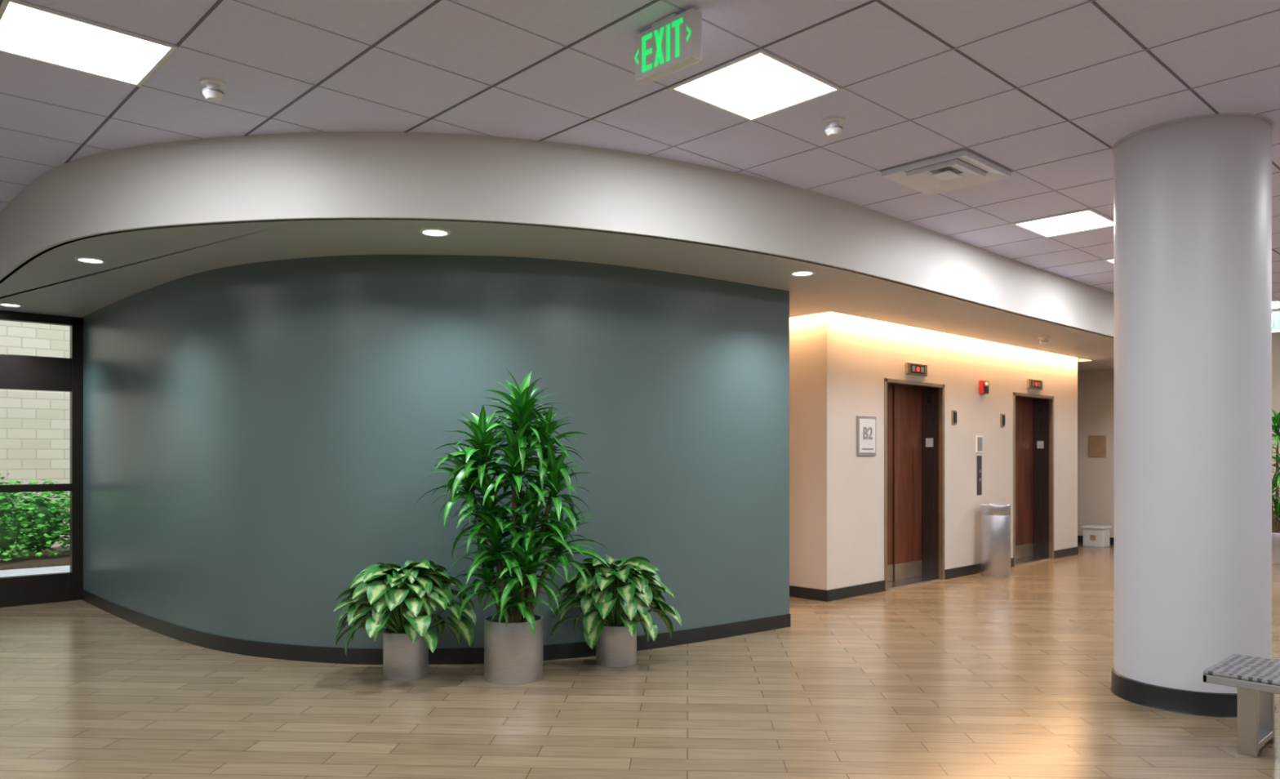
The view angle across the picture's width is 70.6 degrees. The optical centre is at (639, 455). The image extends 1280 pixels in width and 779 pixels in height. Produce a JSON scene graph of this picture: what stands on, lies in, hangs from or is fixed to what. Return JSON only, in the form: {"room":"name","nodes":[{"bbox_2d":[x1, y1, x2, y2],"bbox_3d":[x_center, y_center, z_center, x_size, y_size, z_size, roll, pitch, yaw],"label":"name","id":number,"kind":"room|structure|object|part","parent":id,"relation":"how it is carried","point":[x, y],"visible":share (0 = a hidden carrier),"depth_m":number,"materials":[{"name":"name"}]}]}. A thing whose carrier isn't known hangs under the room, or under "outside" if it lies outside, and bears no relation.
{"room":"elevator lobby","nodes":[
{"label":"elevator lobby","id":0,"kind":"room"},
{"bbox_2d":[0,309,83,317],"bbox_3d":[-5.974,-1.591,8.345,2.050,0.491,0.100,0,0,-43],"label":"wall","id":1,"kind":"structure","parent":0,"point":[0,309],"depth_m":8.58,"materials":[{"name":"white paint"}]},
{"bbox_2d":[0,310,83,326],"bbox_3d":[-6.101,-1.300,8.224,1.800,0.080,0.100,0,0,-43],"label":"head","id":2,"kind":"object","parent":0,"point":[11,316],"depth_m":8.55},
{"bbox_2d":[83,254,789,648],"bbox_3d":[-2.357,0.025,7.276,6.922,2.750,2.131,0,0,13],"label":"wall","id":3,"kind":"structure","parent":0,"point":[259,437],"depth_m":6.40,"materials":[{"name":"paint"}]},
{"bbox_2d":[70,319,83,599],"bbox_3d":[-5.483,0.040,8.807,0.100,2.720,0.100,0,0,-43],"label":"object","id":4,"kind":"structure","parent":3,"relation":"attached to","point":[76,331],"depth_m":8.77,"materials":[{"name":"black metal"}]},
{"bbox_2d":[81,588,791,664],"bbox_3d":[-2.368,1.347,7.195,6.941,0.105,2.002,0,0,13],"label":"baseboard","id":5,"kind":"structure","parent":3,"relation":"attached to","point":[228,644],"depth_m":6.46,"materials":[{"name":"black rubber"}]},
{"bbox_2d":[0,218,1114,364],"bbox_3d":[1.144,-1.400,10.704,14.053,0.100,6.518,0,0,-43],"label":"ceiling soffit","id":6,"kind":"structure","parent":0,"point":[53,282],"depth_m":6.38,"materials":[{"name":"paint"}]},
{"bbox_2d":[0,302,22,306],"bbox_3d":[-5.631,-1.346,8.090,0.190,0.008,0.190,0,0,-43],"label":"recessed light","id":7,"kind":"object","parent":6,"relation":"attached to","point":[9,304],"visible":1,"depth_m":8.09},
{"bbox_2d":[74,257,106,263],"bbox_3d":[-3.790,-1.346,6.240,0.190,0.008,0.190,0,0,-43],"label":"recessed light","id":8,"kind":"object","parent":6,"relation":"attached to","point":[86,260],"visible":1,"depth_m":6.23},
{"bbox_2d":[418,227,451,236],"bbox_3d":[-1.238,-1.346,5.462,0.190,0.008,0.190,0,0,-43],"label":"recessed light","id":9,"kind":"object","parent":6,"relation":"attached to","point":[433,232],"visible":1,"depth_m":5.46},
{"bbox_2d":[789,270,815,275],"bbox_3d":[1.200,-1.346,6.688,0.190,0.008,0.190,0,0,-43],"label":"recessed light","id":10,"kind":"object","parent":6,"relation":"attached to","point":[801,273],"visible":1,"depth_m":6.67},
{"bbox_2d":[1038,336,1049,344],"bbox_3d":[4.601,-1.306,10.303,0.124,0.088,0.124,0,0,-43],"label":"smoke detector","id":11,"kind":"object","parent":6,"relation":"attached to","point":[1043,339],"visible":1,"depth_m":10.27,"materials":[{"name":"white plastic"}]},
{"bbox_2d":[0,0,1279,310],"bbox_3d":[2.244,-1.886,4.327,21.200,0.100,17.220,0,0,-43],"label":"ceiling","id":12,"kind":"structure","parent":0,"point":[871,40],"depth_m":4.53,"materials":[{"name":"tile"}]},
{"bbox_2d":[0,0,177,87],"bbox_3d":[-2.506,-1.828,4.044,0.640,0.008,0.592,0,0,-43],"label":"frame","id":13,"kind":"object","parent":12,"relation":"attached to","point":[5,3],"visible":1,"depth_m":3.98,"materials":[{"name":"white metal"}]},
{"bbox_2d":[0,2,170,84],"bbox_3d":[-2.506,-1.829,4.044,0.600,0.004,0.552,0,0,-43],"label":"diffuser","id":14,"kind":"object","parent":13,"relation":"attached to","point":[25,31],"visible":1,"depth_m":4.03,"materials":[{"name":"white plastic"}]},
{"bbox_2d":[199,77,226,102],"bbox_3d":[-2.101,-1.792,4.451,0.124,0.088,0.124,0,0,-43],"label":"smoke detector","id":15,"kind":"object","parent":12,"relation":"attached to","point":[212,93],"visible":1,"depth_m":4.42,"materials":[{"name":"white plastic"}]},
{"bbox_2d":[0,0,1279,301],"bbox_3d":[2.244,-1.834,4.326,21.200,0.004,17.220,0,0,-43],"label":"grid","id":16,"kind":"object","parent":12,"relation":"attached to","point":[219,2],"depth_m":4.50,"materials":[{"name":"grey metal"}]},
{"bbox_2d":[634,8,702,84],"bbox_3d":[0.114,-1.724,3.807,0.063,0.217,0.345,0,0,-43],"label":"exit sign","id":17,"kind":"object","parent":12,"relation":"hanging from","point":[673,43],"visible":1,"depth_m":3.76,"materials":[{"name":"plastic"}]},
{"bbox_2d":[667,48,842,121],"bbox_3d":[0.575,-1.828,4.508,0.640,0.008,0.592,0,0,-43],"label":"frame","id":18,"kind":"object","parent":12,"relation":"attached to","point":[837,88],"visible":1,"depth_m":4.41,"materials":[{"name":"white metal"}]},
{"bbox_2d":[675,53,835,119],"bbox_3d":[0.575,-1.829,4.508,0.600,0.004,0.552,0,0,-43],"label":"diffuser","id":19,"kind":"object","parent":18,"relation":"attached to","point":[758,85],"visible":1,"depth_m":4.49,"materials":[{"name":"white plastic"}]},
{"bbox_2d":[822,115,844,137],"bbox_3d":[1.060,-1.792,4.952,0.124,0.088,0.124,0,0,-43],"label":"smoke detector","id":20,"kind":"object","parent":12,"relation":"attached to","point":[833,130],"visible":1,"depth_m":4.92,"materials":[{"name":"white plastic"}]},
{"bbox_2d":[879,148,1013,195],"bbox_3d":[1.973,-1.813,5.824,0.640,0.038,0.592,0,0,-43],"label":"ceiling air vent","id":21,"kind":"object","parent":12,"relation":"attached to","point":[962,168],"depth_m":5.80,"materials":[{"name":"white metal"}]},
{"bbox_2d":[1011,208,1114,237],"bbox_3d":[3.370,-1.828,7.141,0.640,0.008,0.592,0,0,-43],"label":"frame","id":22,"kind":"object","parent":12,"relation":"attached to","point":[1086,210],"visible":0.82,"depth_m":7.03,"materials":[{"name":"white metal"}]},
{"bbox_2d":[1017,210,1114,236],"bbox_3d":[3.370,-1.829,7.141,0.600,0.004,0.552,0,0,-43],"label":"diffuser","id":23,"kind":"object","parent":22,"relation":"attached to","point":[1084,220],"visible":0.86,"depth_m":7.14,"materials":[{"name":"white plastic"}]},
{"bbox_2d":[1103,257,1114,264],"bbox_3d":[4.767,-1.828,8.458,0.640,0.008,0.592,0,0,-43],"label":"frame","id":24,"kind":"object","parent":12,"relation":"attached to","point":[1106,260],"visible":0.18,"depth_m":8.47,"materials":[{"name":"white metal"}]},
{"bbox_2d":[1271,309,1279,333],"bbox_3d":[8.002,-1.691,11.381,0.063,0.282,0.350,0,0,-43],"label":"exit sign","id":25,"kind":"object","parent":12,"relation":"hanging from","point":[1275,313],"visible":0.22,"depth_m":11.36,"materials":[{"name":"white plastic"}]},
{"bbox_3d":[7.562,-1.828,11.091,0.640,0.007,0.592,0,0,-43],"label":"frame","id":26,"kind":"object","parent":12,"relation":"attached to","visible":0},
{"bbox_2d":[1271,301,1279,308],"bbox_3d":[7.562,-1.829,11.091,0.600,0.004,0.552,0,0,-43],"label":"diffuser","id":27,"kind":"object","parent":26,"relation":"attached to","point":[1275,304],"visible":0.18,"depth_m":10.97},
{"bbox_2d":[0,542,1279,778],"bbox_3d":[2.244,1.450,4.327,21.200,0.100,17.220,0,0,-43],"label":"floor","id":28,"kind":"structure","parent":0,"point":[974,676],"depth_m":4.95,"materials":[{"name":"brown wood"}]},
{"bbox_2d":[0,571,71,607],"bbox_3d":[-6.083,1.265,8.242,1.550,0.270,0.100,0,0,-43],"label":"rail","id":29,"kind":"object","parent":28,"relation":"on","point":[25,589],"visible":1,"depth_m":8.53,"materials":[{"name":"black metal"}]},
{"bbox_2d":[333,559,476,680],"bbox_3d":[-1.468,1.026,5.627,0.870,0.749,0.638,0,0,-2],"label":"potted dieffenbachia","id":30,"kind":"object","parent":28,"relation":"on","point":[409,594],"visible":1,"depth_m":5.62,"materials":[{"name":"plant"}]},
{"bbox_2d":[382,627,428,680],"bbox_3d":[-1.491,1.252,5.762,0.280,0.295,0.280,0,0,-43],"label":"planter","id":31,"kind":"object","parent":30,"relation":"on","point":[403,660],"depth_m":5.64,"materials":[{"name":"metal"}]},
{"bbox_2d":[414,367,608,684],"bbox_3d":[-0.800,0.424,5.605,1.220,1.952,0.602,0,0,-2],"label":"dracaena","id":32,"kind":"object","parent":28,"relation":"on","point":[513,640],"visible":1,"depth_m":5.61,"materials":[{"name":"plant"}]},
{"bbox_2d":[484,613,542,684],"bbox_3d":[-0.798,1.212,5.722,0.370,0.375,0.370,0,0,-43],"label":"planter","id":33,"kind":"object","parent":32,"relation":"on","point":[513,655],"depth_m":5.56,"materials":[{"name":"metal"}]},
{"bbox_2d":[551,553,681,666],"bbox_3d":[-0.161,1.028,6.048,0.747,0.744,0.726,0,0,-43],"label":"potted dieffenbachia","id":34,"kind":"object","parent":28,"relation":"on","point":[612,610],"visible":0.98,"depth_m":5.99,"materials":[{"name":"plant"}]},
{"bbox_2d":[595,625,636,666],"bbox_3d":[-0.160,1.265,6.122,0.276,0.270,0.276,0,0,-43],"label":"planter","id":35,"kind":"object","parent":34,"relation":"on","point":[615,646],"depth_m":6.00,"materials":[{"name":"metal"}]},
{"bbox_2d":[980,503,1010,576],"bbox_3d":[4.178,0.986,10.629,0.330,0.828,0.330,0,0,-43],"label":"trash can","id":36,"kind":"object","parent":28,"relation":"on","point":[995,518],"visible":1,"depth_m":10.49,"materials":[{"name":"metal"}]},
{"bbox_3d":[4.178,0.633,10.629,0.330,0.123,0.330,0,0,-43],"label":"lid","id":37,"kind":"part","parent":36,"relation":"part of","materials":[{"name":"metal"}]},
{"bbox_2d":[1080,524,1111,546],"bbox_3d":[7.073,1.245,14.016,0.320,0.310,0.340,0,0,-43],"label":"box","id":38,"kind":"object","parent":28,"relation":"on","point":[1095,535],"visible":1,"depth_m":13.92,"materials":[{"name":"paper"}]},
{"bbox_3d":[7.073,1.105,14.016,0.320,0.030,0.340,0,0,-43],"label":"lid","id":39,"kind":"part","parent":38,"relation":"part of","materials":[{"name":"white plastic"}]},
{"bbox_2d":[1114,115,1271,693],"bbox_3d":[3.189,-0.218,5.246,0.780,3.236,0.780,0,0,-43],"label":"shaft","id":40,"kind":"object","parent":28,"relation":"on","point":[1193,197],"visible":0.85,"depth_m":4.93,"materials":[{"name":"paint"}]},
{"bbox_2d":[1110,665,1275,717],"bbox_3d":[3.189,1.337,5.246,0.820,0.125,0.820,0,0,-43],"label":"baseboard","id":41,"kind":"structure","parent":40,"relation":"attached to","point":[1164,698],"depth_m":4.94,"materials":[{"name":"black rubber"}]},
{"bbox_2d":[1111,112,1274,155],"bbox_3d":[3.189,-1.830,5.246,0.800,0.012,0.800,0,0,-43],"label":"ring","id":42,"kind":"object","parent":40,"relation":"attached to","point":[1268,119],"depth_m":4.92,"materials":[{"name":"grey metal"}]},
{"bbox_2d":[1202,653,1279,756],"bbox_3d":[3.326,1.200,3.849,0.520,0.400,1.500,0,0,-43],"label":"metal bench","id":43,"kind":"object","parent":28,"relation":"on","point":[1256,679],"visible":1,"depth_m":4.22,"materials":[{"name":"metal"}]},
{"bbox_3d":[3.326,1.009,3.849,0.520,0.018,1.500,0,0,-43],"label":"seat","id":44,"kind":"part","parent":43,"relation":"part of","materials":[{"name":"metal"}]},
{"bbox_3d":[2.908,1.210,4.293,0.480,0.380,0.080,0,0,-43],"label":"leg frame","id":45,"kind":"part","parent":43,"relation":"part of","materials":[{"name":"metal"}]},
{"bbox_2d":[1271,408,1279,564],"bbox_3d":[8.290,0.357,11.870,0.897,2.086,0.687,0,0,2],"label":"dracaena","id":46,"kind":"object","parent":28,"relation":"on","point":[1276,420],"visible":0.37,"depth_m":11.82,"materials":[{"name":"plant"}]},
{"bbox_2d":[1271,532,1279,564],"bbox_3d":[8.352,1.200,11.854,0.400,0.400,0.400,0,0,-43],"label":"planter","id":47,"kind":"object","parent":28,"relation":"on","point":[1275,535],"depth_m":11.70,"materials":[{"name":"metal"}]},
{"bbox_3d":[-6.684,0.040,7.676,0.100,2.720,0.100,0,0,-43],"label":"door frame","id":48,"kind":"structure","parent":28,"relation":"on","visible":0},
{"bbox_2d":[0,353,71,391],"bbox_3d":[-6.083,-0.780,8.242,1.550,0.320,0.100,0,0,-43],"label":"bar","id":49,"kind":"object","parent":48,"relation":"attached to","point":[21,372],"visible":1,"depth_m":8.53,"materials":[{"name":"black metal"}]},
{"bbox_2d":[0,483,71,492],"bbox_3d":[-6.083,0.305,8.242,1.550,0.070,0.100,0,0,-43],"label":"push bar","id":50,"kind":"object","parent":48,"relation":"attached to","point":[51,486],"visible":1,"depth_m":8.53,"materials":[{"name":"black metal"}]},
{"bbox_2d":[789,316,795,586],"bbox_3d":[0.379,-0.100,10.299,0.150,3.000,3.530,0,0,-43],"label":"wall","id":51,"kind":"structure","parent":0,"point":[792,320],"depth_m":8.99,"materials":[{"name":"beige paint"}]},
{"bbox_2d":[795,311,1077,590],"bbox_3d":[3.876,-0.100,10.908,6.076,3.000,0.380,0,0,-43],"label":"wall","id":52,"kind":"structure","parent":0,"point":[842,362],"depth_m":9.34,"materials":[{"name":"beige paint"}]},
{"bbox_2d":[0,131,1114,337],"bbox_3d":[1.865,-1.593,8.548,15.473,0.486,4.644,0,0,-19],"label":"ceiling soffit","id":53,"kind":"structure","parent":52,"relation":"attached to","point":[334,175],"depth_m":5.43,"materials":[{"name":"white paint"}]},
{"bbox_2d":[856,415,875,455],"bbox_3d":[2.290,-0.200,9.133,0.330,0.400,0.028,0,0,-43],"label":"number sign","id":54,"kind":"object","parent":52,"relation":"attached to","point":[865,425],"visible":1,"depth_m":9.10,"materials":[{"name":"plastic"}]},
{"bbox_2d":[887,382,938,577],"bbox_3d":[2.866,0.297,9.929,1.241,2.205,0.260,0,0,-43],"label":"reveal","id":55,"kind":"object","parent":52,"relation":"attached to","point":[930,411],"visible":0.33,"depth_m":10.31,"materials":[{"name":"wood"}]},
{"bbox_2d":[887,385,893,564],"bbox_3d":[2.573,0.305,9.810,0.582,2.150,0.030,0,0,-43],"label":"panel","id":56,"kind":"object","parent":55,"relation":"attached to","point":[890,388],"visible":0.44,"depth_m":9.96,"materials":[{"name":"brown wood"}]},
{"bbox_2d":[893,386,921,580],"bbox_3d":[3.007,0.305,10.209,0.582,2.150,0.045,0,0,-43],"label":"panel","id":57,"kind":"object","parent":55,"relation":"attached to","point":[907,402],"visible":1,"depth_m":10.17,"materials":[{"name":"brown wood"}]},
{"bbox_2d":[887,560,921,581],"bbox_3d":[2.805,1.290,9.994,1.171,0.180,0.020,0,0,-43],"label":"kick plate","id":58,"kind":"object","parent":57,"relation":"attached to","point":[910,569],"visible":0.68,"depth_m":10.13,"materials":[{"name":"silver metal"}]},
{"bbox_2d":[925,438,933,446],"bbox_3d":[3.301,-0.150,10.318,0.004,0.100,0.090,0,0,-43],"label":"plate","id":59,"kind":"object","parent":55,"relation":"attached to","point":[929,442],"visible":1,"depth_m":10.32,"materials":[{"name":"metal"}]},
{"bbox_2d":[884,377,944,590],"bbox_3d":[2.974,0.297,9.814,1.241,2.205,0.055,0,0,-43],"label":"door frame","id":60,"kind":"structure","parent":52,"relation":"in","point":[941,387],"depth_m":10.20,"materials":[{"name":"brown metal"}]},
{"bbox_2d":[887,575,942,590],"bbox_3d":[2.880,1.391,9.914,1.241,0.018,0.300,0,0,-43],"label":"sill","id":61,"kind":"structure","parent":52,"relation":"attached to","point":[891,584],"depth_m":9.92,"materials":[{"name":"metal"}]},
{"bbox_2d":[905,361,927,376],"bbox_3d":[2.996,-0.935,9.792,0.420,0.130,0.037,0,0,-43],"label":"indicator","id":62,"kind":"object","parent":52,"relation":"attached to","point":[911,368],"visible":1,"depth_m":9.76,"materials":[{"name":"brown metal"}]},
{"bbox_2d":[789,546,1078,601],"bbox_3d":[2.666,1.345,12.183,6.090,0.110,3.924,0,0,-43],"label":"baseboard","id":63,"kind":"structure","parent":52,"relation":"attached to","point":[833,594],"depth_m":9.08,"materials":[{"name":"black rubber"}]},
{"bbox_2d":[951,409,956,424],"bbox_3d":[3.609,-0.440,10.373,0.090,0.160,0.032,0,0,-43],"label":"lantern","id":64,"kind":"object","parent":52,"relation":"attached to","point":[953,412],"visible":1,"depth_m":10.35,"materials":[{"name":"brown metal"}]},
{"bbox_2d":[975,435,982,452],"bbox_3d":[4.054,-0.140,10.804,0.160,0.200,0.016,0,0,-43],"label":"notice","id":65,"kind":"object","parent":52,"relation":"attached to","point":[979,439],"visible":1,"depth_m":10.78,"materials":[{"name":"paper"}]},
{"bbox_2d":[977,455,982,494],"bbox_3d":[4.056,0.235,10.801,0.100,0.470,0.022,0,0,-43],"label":"panel","id":66,"kind":"object","parent":52,"relation":"attached to","point":[979,457],"visible":1,"depth_m":10.79,"materials":[{"name":"metal"}]},
{"bbox_2d":[978,380,990,394],"bbox_3d":[4.131,-0.820,10.825,0.150,0.160,0.090,0,0,-43],"label":"fire alarm strobe","id":67,"kind":"object","parent":52,"relation":"attached to","point":[983,384],"visible":1,"depth_m":10.79,"materials":[{"name":"red plastic"}]},
{"bbox_2d":[984,386,988,391],"bbox_3d":[4.144,-0.790,10.811,0.100,0.060,0.008,0,0,-43],"label":"grille","id":68,"kind":"object","parent":67,"relation":"attached to","point":[986,388],"depth_m":10.80,"materials":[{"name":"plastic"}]},
{"bbox_2d":[1000,413,1004,426],"bbox_3d":[4.504,-0.440,11.216,0.090,0.160,0.032,0,0,-43],"label":"lantern","id":69,"kind":"object","parent":52,"relation":"attached to","point":[1002,415],"visible":1,"depth_m":11.19,"materials":[{"name":"brown metal"}]},
{"bbox_2d":[1015,395,1048,557],"bbox_3d":[5.046,0.297,11.982,1.220,2.205,0.260,0,0,-43],"label":"reveal","id":70,"kind":"object","parent":52,"relation":"attached to","point":[1040,419],"visible":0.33,"depth_m":12.36,"materials":[{"name":"wood"}]},
{"bbox_2d":[1015,397,1032,545],"bbox_3d":[5.183,0.305,12.259,0.571,2.150,0.045,0,0,-43],"label":"panel","id":71,"kind":"object","parent":70,"relation":"attached to","point":[1024,407],"visible":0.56,"depth_m":12.24,"materials":[{"name":"brown wood"}]},
{"bbox_2d":[1015,542,1033,559],"bbox_3d":[4.984,1.290,12.048,1.150,0.180,0.020,0,0,-43],"label":"kick plate","id":72,"kind":"object","parent":71,"relation":"attached to","point":[1025,550],"visible":0.32,"depth_m":12.23,"materials":[{"name":"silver metal"}]},
{"bbox_2d":[1036,440,1044,448],"bbox_3d":[5.473,-0.150,12.364,0.004,0.100,0.090,0,0,-43],"label":"plate","id":73,"kind":"object","parent":70,"relation":"attached to","point":[1040,444],"visible":1,"depth_m":12.36,"materials":[{"name":"metal"}]},
{"bbox_2d":[1013,391,1053,566],"bbox_3d":[5.154,0.297,11.868,1.220,2.205,0.055,0,0,-43],"label":"door frame","id":74,"kind":"structure","parent":52,"relation":"in","point":[1051,398],"depth_m":12.24,"materials":[{"name":"brown metal"}]},
{"bbox_2d":[1015,555,1051,565],"bbox_3d":[5.059,1.391,11.968,1.220,0.018,0.300,0,0,-43],"label":"sill","id":75,"kind":"structure","parent":52,"relation":"attached to","point":[1033,558],"depth_m":12.02,"materials":[{"name":"metal"}]},
{"bbox_2d":[1026,377,1042,390],"bbox_3d":[5.175,-0.935,11.845,0.420,0.130,0.037,0,0,-43],"label":"indicator","id":76,"kind":"object","parent":52,"relation":"attached to","point":[1033,384],"visible":1,"depth_m":11.80,"materials":[{"name":"brown metal"}]},
{"bbox_2d":[1077,357,1114,372],"bbox_3d":[5.660,-1.400,14.918,1.700,0.100,4.050,0,0,-43],"label":"ceiling soffit recess","id":77,"kind":"structure","parent":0,"point":[1083,365],"depth_m":13.65,"materials":[{"name":"beige paint"}]},
{"bbox_2d":[1077,332,1279,537],"bbox_3d":[10.031,-0.218,11.665,0.200,3.236,17.220,0,0,-43],"label":"wall","id":78,"kind":"structure","parent":0,"point":[1095,389],"depth_m":14.40,"materials":[{"name":"beige paint"}]},
{"bbox_2d":[1077,535,1114,544],"bbox_3d":[9.953,1.345,11.591,0.015,0.110,17.220,0,0,-43],"label":"baseboard","id":79,"kind":"structure","parent":78,"relation":"attached to","point":[1080,538],"depth_m":14.57,"materials":[{"name":"black rubber"}]},
{"bbox_2d":[1088,435,1106,457],"bbox_3d":[7.287,-0.150,14.411,0.026,0.340,0.260,0,0,-43],"label":"wall plaque","id":80,"kind":"object","parent":78,"relation":"attached to","point":[1097,443],"visible":1,"depth_m":14.40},
{"label":"outside","id":81,"kind":"structure","parent":0,"visible":0},
{"bbox_2d":[0,320,70,549],"bbox_3d":[-11.769,-1.050,11.031,22.000,5.100,0.200,0,0,-43],"label":"wall","id":82,"kind":"structure","parent":81,"point":[35,427],"depth_m":13.48,"materials":[{"name":"beige brick"}]},
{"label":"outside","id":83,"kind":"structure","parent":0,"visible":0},
{"bbox_2d":[0,546,70,569],"bbox_3d":[-10.874,1.450,10.082,18.000,0.140,2.390,0,0,-43],"label":"planting bed","id":84,"kind":"object","parent":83,"point":[33,561],"visible":0.02,"depth_m":11.91,"materials":[{"name":"brown soil"}]},
{"bbox_2d":[0,472,70,560],"bbox_3d":[-10.106,0.762,10.266,8.556,1.170,1.567,0,0,-43],"label":"hedge","id":85,"kind":"object","parent":84,"relation":"on","point":[36,523],"visible":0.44,"depth_m":11.96,"materials":[{"name":"green plant"}]},
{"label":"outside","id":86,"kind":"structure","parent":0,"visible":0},
{"bbox_2d":[0,564,70,577],"bbox_3d":[-8.947,1.470,8.037,18.000,0.100,3.230,0,0,-43],"label":"pavement","id":87,"kind":"structure","parent":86,"point":[11,572],"depth_m":11.12,"materials":[{"name":"concrete"}]}
]}

